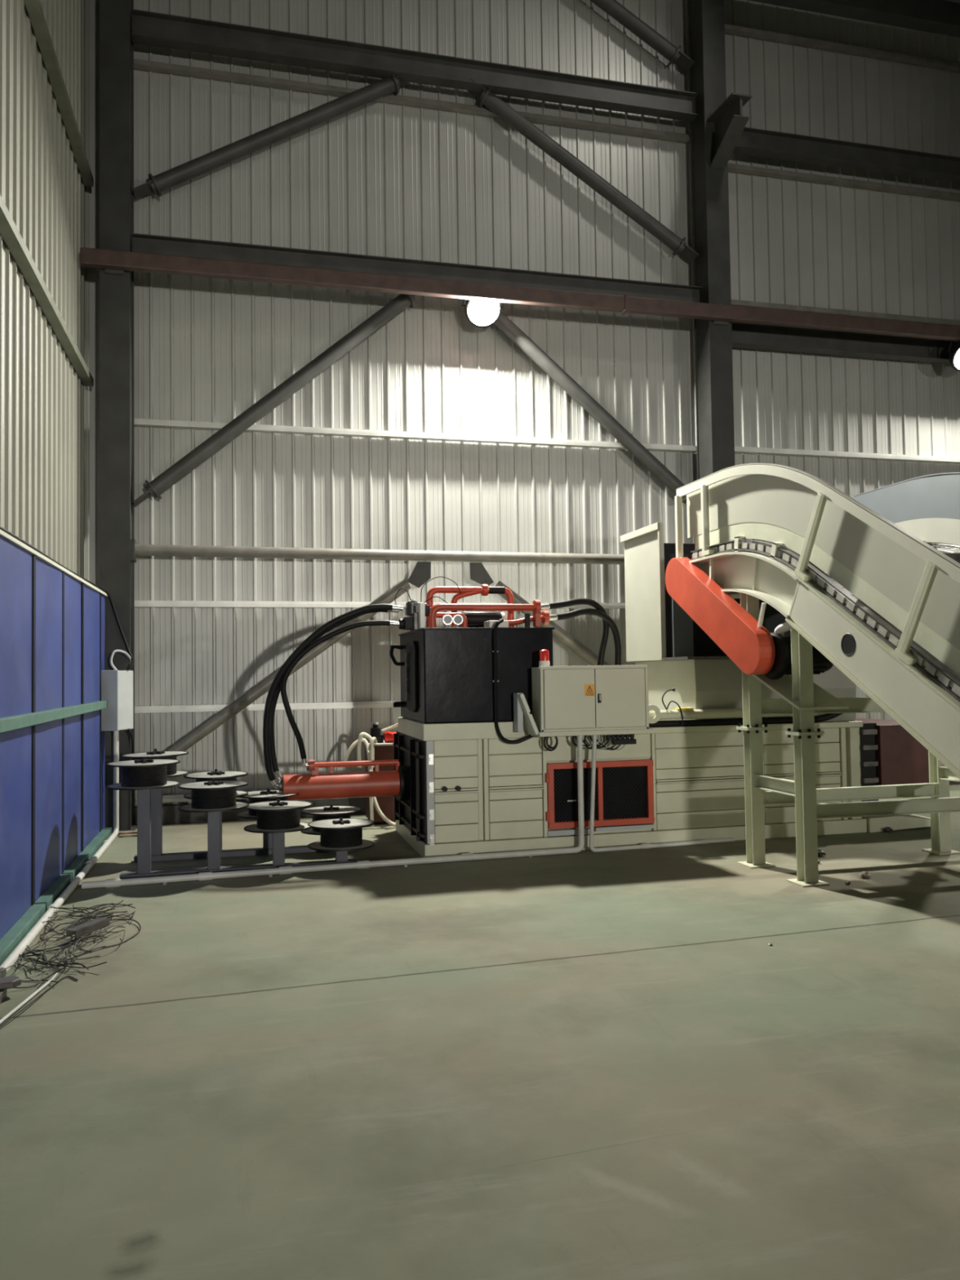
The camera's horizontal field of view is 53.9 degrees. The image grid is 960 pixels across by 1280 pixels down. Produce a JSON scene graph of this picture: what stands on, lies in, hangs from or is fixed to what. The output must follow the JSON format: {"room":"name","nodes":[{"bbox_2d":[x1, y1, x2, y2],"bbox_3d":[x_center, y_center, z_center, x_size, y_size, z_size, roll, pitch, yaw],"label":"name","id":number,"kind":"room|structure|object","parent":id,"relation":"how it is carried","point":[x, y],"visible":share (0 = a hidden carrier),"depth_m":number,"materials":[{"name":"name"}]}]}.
{"room":"recycling plant","nodes":[
{"label":"recycling plant","id":0,"kind":"room"},
{"bbox_2d":[0,0,87,579],"bbox_3d":[-1.075,-4.232,-2.686,0.052,11.500,27.000,0,-2,-14],"label":"wall","id":1,"kind":"structure","parent":0,"point":[43,398],"depth_m":8.13,"materials":[{"name":"white metal"}]},
{"bbox_2d":[0,194,93,386],"bbox_3d":[-0.969,-3.265,-2.774,0.095,0.080,26.650,0,-2,-14],"label":"diagonal brace","id":2,"kind":"object","parent":1,"relation":"attached to","point":[9,231],"depth_m":7.64,"materials":[{"name":"grey metal"}]},
{"bbox_2d":[24,0,93,186],"bbox_3d":[-1.000,-5.454,-2.697,0.095,0.080,26.650,0,-2,-14],"label":"rail","id":3,"kind":"object","parent":1,"relation":"attached to","point":[34,9],"depth_m":8.49,"materials":[{"name":"grey metal"}]},
{"bbox_2d":[0,784,959,1279],"bbox_3d":[7.554,1.530,-0.694,17.700,0.120,27.100,0,-2,-14],"label":"floor","id":4,"kind":"structure","parent":0,"point":[586,1064],"depth_m":3.81,"materials":[{"name":"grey concrete"}]},
{"bbox_2d":[0,989,7,1004],"bbox_3d":[-2.514,1.775,4.656,0.290,0.049,0.180,0,-2,-14],"label":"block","id":5,"kind":"object","parent":4,"relation":"on","point":[3,993],"visible":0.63,"depth_m":4.71,"materials":[{"name":"metal"}]},
{"bbox_2d":[0,975,21,990],"bbox_3d":[-2.492,1.734,4.723,0.347,0.035,0.145,0,-2,-33],"label":"steel offcut","id":6,"kind":"object","parent":5,"relation":"on","point":[8,982],"visible":1,"depth_m":4.75,"materials":[{"name":"grey metal"}]},
{"bbox_2d":[0,973,57,1024],"bbox_3d":[-2.238,1.779,4.580,0.027,0.021,1.016,-1,-2,-4],"label":"rod","id":7,"kind":"object","parent":4,"relation":"on","point":[47,983],"visible":1,"depth_m":4.64,"materials":[{"name":"grey plastic"}]},
{"bbox_2d":[0,975,78,1027],"bbox_3d":[-2.171,1.779,4.593,0.101,0.022,0.934,-1,-2,-1],"label":"loose wire","id":8,"kind":"object","parent":4,"relation":"on","point":[61,979],"visible":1,"depth_m":4.67,"materials":[{"name":"black metal"}]},
{"bbox_2d":[0,529,111,965],"bbox_3d":[-2.969,0.619,6.139,0.160,2.475,7.490,0,-2,-14],"label":"wall","id":9,"kind":"structure","parent":4,"relation":"on","point":[52,620],"depth_m":6.76,"materials":[{"name":"metal"}]},
{"bbox_2d":[0,525,134,668],"bbox_3d":[-2.853,-0.247,6.223,0.333,0.827,7.431,0,-2,-14],"label":"cable","id":10,"kind":"object","parent":9,"relation":"attached to","point":[2,528],"visible":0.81,"depth_m":9.35,"materials":[{"name":"plastic"}]},
{"bbox_2d":[101,649,134,753],"bbox_3d":[-3.673,0.647,9.614,0.249,1.099,0.335,-1,-2,14],"label":"box","id":11,"kind":"object","parent":9,"relation":"attached to","point":[117,686],"visible":0.91,"depth_m":9.49,"materials":[{"name":"grey paint"}]},
{"bbox_2d":[0,730,119,977],"bbox_3d":[-3.142,1.365,7.344,0.066,1.077,4.666,0,-2,-14],"label":"conduit","id":12,"kind":"object","parent":4,"relation":"on","point":[38,926],"visible":0.92,"depth_m":7.11,"materials":[{"name":"plastic"}]},
{"bbox_2d":[0,900,141,988],"bbox_3d":[-2.423,1.801,5.766,0.657,0.072,1.803,0,-2,-14],"label":"wire tangle","id":13,"kind":"object","parent":4,"relation":"on","point":[87,917],"visible":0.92,"depth_m":5.65,"materials":[{"name":"black metal"}]},
{"bbox_2d":[66,917,109,938],"bbox_3d":[-2.422,1.779,5.834,0.084,0.056,0.279,-2,-2,22],"label":"channel","id":14,"kind":"object","parent":13,"relation":"on","point":[96,924],"visible":1,"depth_m":5.80,"materials":[{"name":"metal"}]},
{"bbox_2d":[99,0,137,833],"bbox_3d":[-3.902,-3.734,10.137,0.380,11.480,0.450,0,-2,-14],"label":"steel column","id":15,"kind":"structure","parent":4,"relation":"on","point":[117,518],"depth_m":9.96,"materials":[{"name":"grey metal"}]},
{"bbox_2d":[132,69,413,199],"bbox_3d":[-2.311,-5.801,10.786,3.115,1.789,0.246,0,-2,-14],"label":"diagonal brace","id":16,"kind":"object","parent":15,"relation":"attached to","point":[174,176],"visible":0.97,"depth_m":10.70,"materials":[{"name":"grey metal"}]},
{"bbox_2d":[133,293,415,506],"bbox_3d":[-2.211,-2.829,10.697,3.234,2.697,0.246,0,-2,-14],"label":"diagonal brace","id":17,"kind":"object","parent":15,"relation":"attached to","point":[356,336],"visible":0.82,"depth_m":10.61,"materials":[{"name":"grey metal"}]},
{"bbox_2d":[164,578,411,757],"bbox_3d":[-2.262,0.402,10.559,3.036,2.202,0.197,0,-2,-14],"label":"diagonal brace","id":18,"kind":"object","parent":15,"relation":"attached to","point":[261,688],"visible":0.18,"depth_m":10.45,"materials":[{"name":"grey metal"}]},
{"bbox_2d":[117,830,137,837],"bbox_3d":[-3.538,1.968,9.571,0.270,0.035,0.180,0,-2,-14],"label":"timber offcut","id":19,"kind":"object","parent":4,"relation":"on","point":[122,833],"visible":0.64,"depth_m":9.55,"materials":[{"name":"brown wood"}]},
{"bbox_2d":[133,788,320,862],"bbox_3d":[-2.109,1.555,8.449,1.862,0.742,0.100,0,-2,-14],"label":"stand","id":20,"kind":"object","parent":4,"relation":"on","point":[157,855],"visible":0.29,"depth_m":8.28,"materials":[{"name":"metal"}]},
{"bbox_2d":[121,748,189,777],"bbox_3d":[-2.846,1.072,8.283,0.554,0.232,0.554,0,-2,-39],"label":"reel","id":21,"kind":"object","parent":20,"relation":"on","point":[172,771],"visible":0.56,"depth_m":8.21,"materials":[{"name":"metal"}]},
{"bbox_2d":[183,768,248,799],"bbox_3d":[-2.349,1.267,8.399,0.554,0.232,0.554,-2,-2,35],"label":"reel","id":22,"kind":"object","parent":20,"relation":"on","point":[217,775],"visible":0.56,"depth_m":8.34,"materials":[{"name":"metal"}]},
{"bbox_2d":[236,788,298,819],"bbox_3d":[-1.907,1.457,8.504,0.554,0.232,0.554,-1,-2,14],"label":"reel","id":23,"kind":"object","parent":20,"relation":"on","point":[259,796],"visible":0.56,"depth_m":8.38,"materials":[{"name":"metal"}]},
{"bbox_2d":[300,804,361,835],"bbox_3d":[-1.360,1.626,8.635,0.554,0.232,0.554,-3,-3,38],"label":"reel","id":24,"kind":"object","parent":20,"relation":"on","point":[326,812],"visible":0.5,"depth_m":8.53,"materials":[{"name":"metal"}]},
{"bbox_2d":[119,789,360,879],"bbox_3d":[-1.928,1.528,7.701,1.900,0.737,0.100,0,-2,-14],"label":"stand","id":25,"kind":"object","parent":4,"relation":"on","point":[144,797],"visible":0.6,"depth_m":7.58,"materials":[{"name":"metal"}]},
{"bbox_2d":[106,756,180,790],"bbox_3d":[-2.682,1.048,7.530,0.554,0.232,0.554,1,-2,-38],"label":"reel","id":26,"kind":"object","parent":25,"relation":"on","point":[144,774],"visible":1,"depth_m":7.39,"materials":[{"name":"metal"}]},
{"bbox_2d":[177,778,248,812],"bbox_3d":[-2.160,1.242,7.654,0.554,0.232,0.554,0,-2,-28],"label":"reel","id":27,"kind":"object","parent":25,"relation":"on","point":[212,796],"visible":1,"depth_m":7.51,"materials":[{"name":"metal"}]},
{"bbox_2d":[244,799,312,833],"bbox_3d":[-1.660,1.431,7.772,0.554,0.232,0.554,-3,-3,40],"label":"reel","id":28,"kind":"object","parent":25,"relation":"on","point":[277,816],"visible":0.99,"depth_m":7.63,"materials":[{"name":"metal"}]},
{"bbox_2d":[307,817,374,851],"bbox_3d":[-1.160,1.604,7.892,0.554,0.232,0.554,-2,-3,30],"label":"reel","id":29,"kind":"object","parent":25,"relation":"on","point":[340,834],"visible":1,"depth_m":7.76,"materials":[{"name":"metal"}]},
{"bbox_2d":[81,735,584,888],"bbox_3d":[-1.061,1.359,7.776,4.114,1.064,0.111,0,-2,-17],"label":"conduit","id":30,"kind":"object","parent":4,"relation":"on","point":[116,882],"visible":0.95,"depth_m":7.79,"materials":[{"name":"plastic"}]},
{"bbox_2d":[342,737,373,826],"bbox_3d":[-1.244,1.496,9.978,0.400,0.904,0.191,-2,-2,30],"label":"hose","id":31,"kind":"object","parent":4,"relation":"on","point":[353,744],"visible":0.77,"depth_m":10.00,"materials":[{"name":"white rubber"}]},
{"bbox_2d":[364,721,395,824],"bbox_3d":[-0.790,1.431,10.347,0.936,1.085,0.490,0,-2,-14],"label":"pump","id":32,"kind":"object","parent":4,"relation":"on","point":[384,748],"visible":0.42,"depth_m":10.07,"materials":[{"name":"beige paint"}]},
{"bbox_2d":[356,732,373,767],"bbox_3d":[-1.209,1.162,9.979,0.181,0.372,0.065,-1,-2,3],"label":"hose","id":33,"kind":"object","parent":32,"relation":"attached to","point":[362,735],"visible":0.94,"depth_m":9.96,"materials":[{"name":"white rubber"}]},
{"bbox_2d":[382,723,397,732],"bbox_3d":[-0.912,0.984,10.119,0.281,0.186,0.114,0,-2,-9],"label":"hose","id":34,"kind":"object","parent":32,"relation":"on","point":[396,724],"visible":0.44,"depth_m":10.13,"materials":[{"name":"white rubber"}]},
{"bbox_2d":[368,737,395,826],"bbox_3d":[-0.923,1.490,9.914,0.474,0.940,0.217,-1,-2,6],"label":"hose","id":35,"kind":"object","parent":4,"relation":"on","point":[373,740],"visible":0.66,"depth_m":9.84,"materials":[{"name":"white rubber"}]},
{"bbox_2d":[278,658,930,857],"bbox_3d":[1.290,1.060,9.381,6.445,1.700,1.641,0,-2,-14],"label":"baler","id":36,"kind":"object","parent":4,"relation":"on","point":[456,788],"visible":0.8,"depth_m":8.67,"materials":[{"name":"beige paint"}]},
{"bbox_2d":[262,603,403,788],"bbox_3d":[-1.321,0.505,8.521,1.267,1.666,0.228,-1,-2,-1],"label":"hose","id":37,"kind":"object","parent":36,"relation":"attached to","point":[266,724],"visible":1,"depth_m":8.45,"materials":[{"name":"black rubber"}]},
{"bbox_2d":[269,609,399,780],"bbox_3d":[-1.336,0.488,8.642,1.201,1.589,0.131,-1,-2,-4],"label":"hose","id":38,"kind":"object","parent":36,"relation":"attached to","point":[273,752],"visible":0.51,"depth_m":8.59,"materials":[{"name":"black rubber"}]},
{"bbox_2d":[280,620,399,767],"bbox_3d":[-1.265,0.494,8.616,1.085,1.342,0.243,0,-2,-10],"label":"hose","id":39,"kind":"object","parent":36,"relation":"attached to","point":[366,623],"visible":1,"depth_m":8.51,"materials":[{"name":"black rubber"}]},
{"bbox_2d":[389,576,555,744],"bbox_3d":[-0.101,0.178,8.892,1.418,1.522,1.439,0,-2,-14],"label":"hydraulic power unit","id":40,"kind":"object","parent":36,"relation":"on","point":[473,672],"visible":0.98,"depth_m":8.36,"materials":[{"name":"black paint"}]},
{"bbox_2d":[513,665,653,751],"bbox_3d":[0.914,0.609,8.332,1.200,0.762,0.325,0,-2,-14],"label":"upper cabinet","id":41,"kind":"object","parent":36,"relation":"attached to","point":[585,700],"visible":1,"depth_m":8.22,"materials":[{"name":"beige metal"}]},
{"bbox_2d":[538,648,550,666],"bbox_3d":[0.563,0.159,8.264,0.096,0.157,0.096,0,-2,-14],"label":"beacon","id":42,"kind":"object","parent":41,"relation":"on","point":[544,654],"visible":0.89,"depth_m":8.23,"materials":[{"name":"red plastic"}]},
{"bbox_2d":[662,687,683,726],"bbox_3d":[1.783,0.622,8.752,0.193,0.360,0.066,-1,-2,6],"label":"wire","id":43,"kind":"object","parent":36,"relation":"attached to","point":[673,688],"visible":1,"depth_m":8.74,"materials":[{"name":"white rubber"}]},
{"bbox_2d":[675,707,693,710],"bbox_3d":[1.903,0.642,8.788,0.160,0.024,0.070,0,-2,-14],"label":"cloth","id":44,"kind":"object","parent":36,"relation":"on","point":[676,708],"visible":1,"depth_m":8.76,"materials":[{"name":"yellow fabric"}]},
{"bbox_2d":[620,522,821,662],"bbox_3d":[2.630,-0.482,9.751,1.870,1.370,1.530,0,-2,-14],"label":"hopper","id":45,"kind":"object","parent":36,"relation":"on","point":[658,628],"visible":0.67,"depth_m":9.60,"materials":[{"name":"paint"}]},
{"bbox_2d":[669,553,821,657],"bbox_3d":[2.733,-0.334,9.528,1.740,1.045,0.020,0,-2,-14],"label":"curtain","id":46,"kind":"object","parent":45,"relation":"hanging from","point":[704,646],"depth_m":9.40,"materials":[{"name":"metal"}]},
{"bbox_2d":[855,717,930,832],"bbox_3d":[4.006,1.368,9.978,0.890,1.050,1.500,0,-2,-14],"label":"outlet","id":47,"kind":"object","parent":36,"relation":"attached to","point":[889,755],"depth_m":9.27,"materials":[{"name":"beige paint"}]},
{"bbox_3d":[1.250,0.740,9.156,0.370,0.175,0.240,0,-2,-14],"label":"hose manifold","id":48,"kind":"object","parent":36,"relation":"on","visible":0},
{"bbox_2d":[541,598,608,665],"bbox_3d":[0.909,0.127,8.944,0.820,1.046,0.138,1,-2,-34],"label":"hose","id":49,"kind":"object","parent":48,"relation":"attached to","point":[592,602],"visible":0.75,"depth_m":9.04,"materials":[{"name":"black rubber"}]},
{"bbox_2d":[549,608,621,665],"bbox_3d":[1.011,0.174,9.004,0.837,0.954,0.091,0,-2,-29],"label":"hose","id":50,"kind":"object","parent":48,"relation":"attached to","point":[603,615],"visible":0.83,"depth_m":9.07,"materials":[{"name":"black rubber"}]},
{"bbox_2d":[589,735,734,852],"bbox_3d":[1.649,1.348,8.559,1.454,1.066,0.053,0,-2,-17],"label":"conduit","id":51,"kind":"object","parent":4,"relation":"on","point":[644,846],"visible":0.95,"depth_m":8.36,"materials":[{"name":"plastic"}]},
{"bbox_2d":[686,0,751,544],"bbox_3d":[3.011,-3.781,11.566,0.385,11.480,1.041,0,-2,-14],"label":"steel column","id":52,"kind":"structure","parent":4,"relation":"on","point":[720,122],"depth_m":11.76,"materials":[{"name":"grey metal"}]},
{"bbox_2d":[130,538,624,564],"bbox_3d":[-0.459,-0.977,10.961,6.770,0.230,0.200,0,-2,-14],"label":"wall girt","id":53,"kind":"object","parent":52,"relation":"attached to","point":[135,549],"visible":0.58,"depth_m":10.70,"materials":[{"name":"grey metal"}]},
{"bbox_2d":[407,561,431,587],"bbox_3d":[-0.701,-0.753,10.892,0.275,0.305,0.040,0,-2,-14],"label":"gusset plate","id":54,"kind":"object","parent":53,"relation":"attached to","point":[420,575],"visible":1,"depth_m":10.88,"materials":[{"name":"grey metal"}]},
{"bbox_2d":[469,562,493,585],"bbox_3d":[0.021,-0.767,11.073,0.285,0.285,0.040,0,-2,-14],"label":"gusset plate","id":55,"kind":"object","parent":53,"relation":"attached to","point":[478,574],"visible":0.95,"depth_m":11.06,"materials":[{"name":"grey metal"}]},
{"bbox_2d":[131,8,697,121],"bbox_3d":[-0.541,-6.748,11.162,6.750,0.280,0.160,0,-2,-14],"label":"steel beam","id":56,"kind":"structure","parent":52,"relation":"attached to","point":[148,28],"depth_m":11.06,"materials":[{"name":"grey metal"}]},
{"bbox_2d":[131,232,702,302],"bbox_3d":[-0.506,-4.269,11.076,6.750,0.280,0.160,0,-2,-14],"label":"steel beam","id":57,"kind":"structure","parent":52,"relation":"attached to","point":[145,243],"depth_m":10.97,"materials":[{"name":"metal"}]},
{"bbox_2d":[80,247,959,341],"bbox_3d":[4.343,-4.027,11.951,17.520,0.240,0.160,0,-2,-14],"label":"steel beam","id":58,"kind":"structure","parent":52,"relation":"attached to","point":[114,262],"depth_m":10.84,"materials":[{"name":"brown metal"}]},
{"bbox_2d":[461,298,504,328],"bbox_3d":[0.033,-3.899,11.092,0.503,0.390,0.353,0,-2,-14],"label":"lamp","id":59,"kind":"object","parent":58,"relation":"attached to","point":[480,313],"visible":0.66,"depth_m":11.07,"materials":[{"name":"black paint"}]},
{"bbox_2d":[947,340,959,371],"bbox_3d":[6.483,-3.839,12.592,0.502,0.454,0.353,0,-2,-14],"label":"lamp","id":60,"kind":"object","parent":58,"relation":"attached to","point":[954,355],"visible":0.93,"depth_m":12.55,"materials":[{"name":"black paint"}]},
{"bbox_2d":[493,580,609,665],"bbox_3d":[1.486,0.309,11.502,2.738,2.056,0.209,0,-2,-14],"label":"diagonal brace","id":61,"kind":"object","parent":52,"relation":"attached to","point":[559,633],"visible":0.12,"depth_m":11.34,"materials":[{"name":"grey metal"}]},
{"bbox_2d":[466,77,699,262],"bbox_3d":[1.301,-5.779,11.690,2.943,1.871,0.246,0,-2,-14],"label":"diagonal brace","id":62,"kind":"object","parent":52,"relation":"attached to","point":[491,101],"visible":0.98,"depth_m":11.63,"materials":[{"name":"grey metal"}]},
{"bbox_2d":[493,311,686,503],"bbox_3d":[1.322,-2.916,11.585,2.982,2.561,0.246,0,-2,-14],"label":"diagonal brace","id":63,"kind":"object","parent":52,"relation":"attached to","point":[504,323],"visible":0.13,"depth_m":11.52,"materials":[{"name":"grey metal"}]},
{"bbox_2d":[590,0,694,72],"bbox_3d":[1.533,-8.032,11.834,2.399,1.401,0.246,0,-2,-14],"label":"diagonal brace","id":64,"kind":"object","parent":52,"relation":"attached to","point":[614,8],"visible":1,"depth_m":11.91,"materials":[{"name":"grey metal"}]},
{"bbox_2d":[731,321,959,364],"bbox_3d":[7.892,-3.951,13.270,9.995,0.280,0.160,0,-2,-14],"label":"steel beam","id":65,"kind":"structure","parent":52,"relation":"attached to","point":[748,335],"depth_m":12.47,"materials":[{"name":"metal"}]},
{"bbox_2d":[733,126,959,182],"bbox_3d":[7.891,-6.424,13.221,9.995,0.260,0.160,0,-2,-14],"label":"steel beam","id":66,"kind":"structure","parent":52,"relation":"attached to","point":[752,141],"depth_m":12.44,"materials":[{"name":"grey metal"}]},
{"bbox_2d":[750,0,959,37],"bbox_3d":[8.002,-8.084,12.735,10.000,0.300,0.200,0,-2,-14],"label":"roof beam","id":67,"kind":"structure","parent":52,"relation":"attached to","point":[935,16],"depth_m":11.99,"materials":[{"name":"metal"}]},
{"bbox_2d":[665,462,959,887],"bbox_3d":[3.426,0.123,6.498,2.095,3.310,5.557,0,-2,-14],"label":"conveyor","id":68,"kind":"object","parent":4,"relation":"on","point":[883,609],"visible":1,"depth_m":7.12,"materials":[{"name":"beige metal"}]},
{"bbox_2d":[817,849,826,857],"bbox_3d":[2.892,1.812,8.032,0.084,0.057,0.091,0,-2,-14],"label":"lump","id":69,"kind":"object","parent":4,"relation":"on","point":[820,853],"visible":0.68,"depth_m":8.00,"materials":[{"name":"metal"}]},
{"bbox_2d":[857,871,871,878],"bbox_3d":[2.930,1.787,7.185,0.092,0.048,0.083,0,-2,-14],"label":"lump","id":70,"kind":"object","parent":4,"relation":"on","point":[865,874],"visible":1,"depth_m":7.16,"materials":[{"name":"grey stone"}]},
{"bbox_2d":[883,826,893,832],"bbox_3d":[3.957,1.840,9.150,0.090,0.050,0.092,0,-2,-14],"label":"lump","id":71,"kind":"object","parent":4,"relation":"on","point":[889,829],"visible":1,"depth_m":9.12,"materials":[{"name":"metal"}]},
{"bbox_2d":[87,0,959,806],"bbox_3d":[4.205,-3.774,12.550,17.700,11.500,0.052,0,-2,-14],"label":"wall","id":72,"kind":"structure","parent":0,"point":[373,178],"depth_m":11.41,"materials":[{"name":"metal"}]},
{"bbox_2d":[134,794,248,804],"bbox_3d":[-0.501,1.725,11.081,7.000,0.070,0.095,0,-2,-14],"label":"rail","id":73,"kind":"object","parent":72,"relation":"attached to","point":[176,797],"depth_m":10.33,"materials":[{"name":"metal"}]},
{"bbox_2d":[134,701,393,713],"bbox_3d":[-0.515,0.746,11.115,7.000,0.070,0.095,0,-2,-14],"label":"rail","id":74,"kind":"object","parent":72,"relation":"attached to","point":[176,708],"depth_m":10.62,"materials":[{"name":"metal"}]},
{"bbox_2d":[134,600,625,608],"bbox_3d":[-0.531,-0.413,11.156,7.000,0.070,0.095,0,-2,-14],"label":"rail","id":75,"kind":"object","parent":72,"relation":"attached to","point":[270,604],"depth_m":10.70,"materials":[{"name":"metal"}]},
{"bbox_2d":[133,58,689,142],"bbox_3d":[-0.616,-6.469,11.367,7.000,0.070,0.095,0,-2,-14],"label":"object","id":76,"kind":"object","parent":72,"relation":"attached to","point":[143,64],"depth_m":11.27,"materials":[{"name":"grey metal"}]},
{"bbox_2d":[133,417,697,453],"bbox_3d":[-0.559,-2.422,11.226,7.000,0.070,0.095,0,-2,-14],"label":"wall girt","id":77,"kind":"object","parent":72,"relation":"attached to","point":[137,422],"depth_m":11.13,"materials":[{"name":"metal"}]},
{"bbox_2d":[134,780,959,824],"bbox_3d":[4.335,1.869,12.274,17.640,0.200,0.110,0,-2,-14],"label":"baseboard","id":78,"kind":"structure","parent":72,"relation":"attached to","point":[171,813],"depth_m":10.43,"materials":[{"name":"metal"}]},
{"bbox_2d":[724,23,959,71],"bbox_3d":[7.728,-8.063,13.519,10.150,0.070,0.095,0,-2,-14],"label":"girt","id":79,"kind":"object","parent":72,"relation":"attached to","point":[729,28],"depth_m":12.79,"materials":[{"name":"grey metal"}]},
{"bbox_2d":[728,163,959,200],"bbox_3d":[7.754,-6.204,13.454,10.150,0.070,0.095,0,-2,-14],"label":"girt","id":80,"kind":"object","parent":72,"relation":"attached to","point":[732,167],"depth_m":12.71,"materials":[{"name":"grey metal"}]},
{"bbox_2d":[731,299,959,325],"bbox_3d":[7.779,-4.405,13.391,10.150,0.070,0.095,0,-2,-14],"label":"girt","id":81,"kind":"object","parent":72,"relation":"attached to","point":[734,302],"depth_m":12.62,"materials":[{"name":"metal"}]},
{"bbox_2d":[734,446,959,463],"bbox_3d":[7.806,-2.487,13.324,10.150,0.070,0.095,0,-2,-14],"label":"girt","id":82,"kind":"object","parent":72,"relation":"attached to","point":[745,450],"depth_m":12.56,"materials":[{"name":"metal"}]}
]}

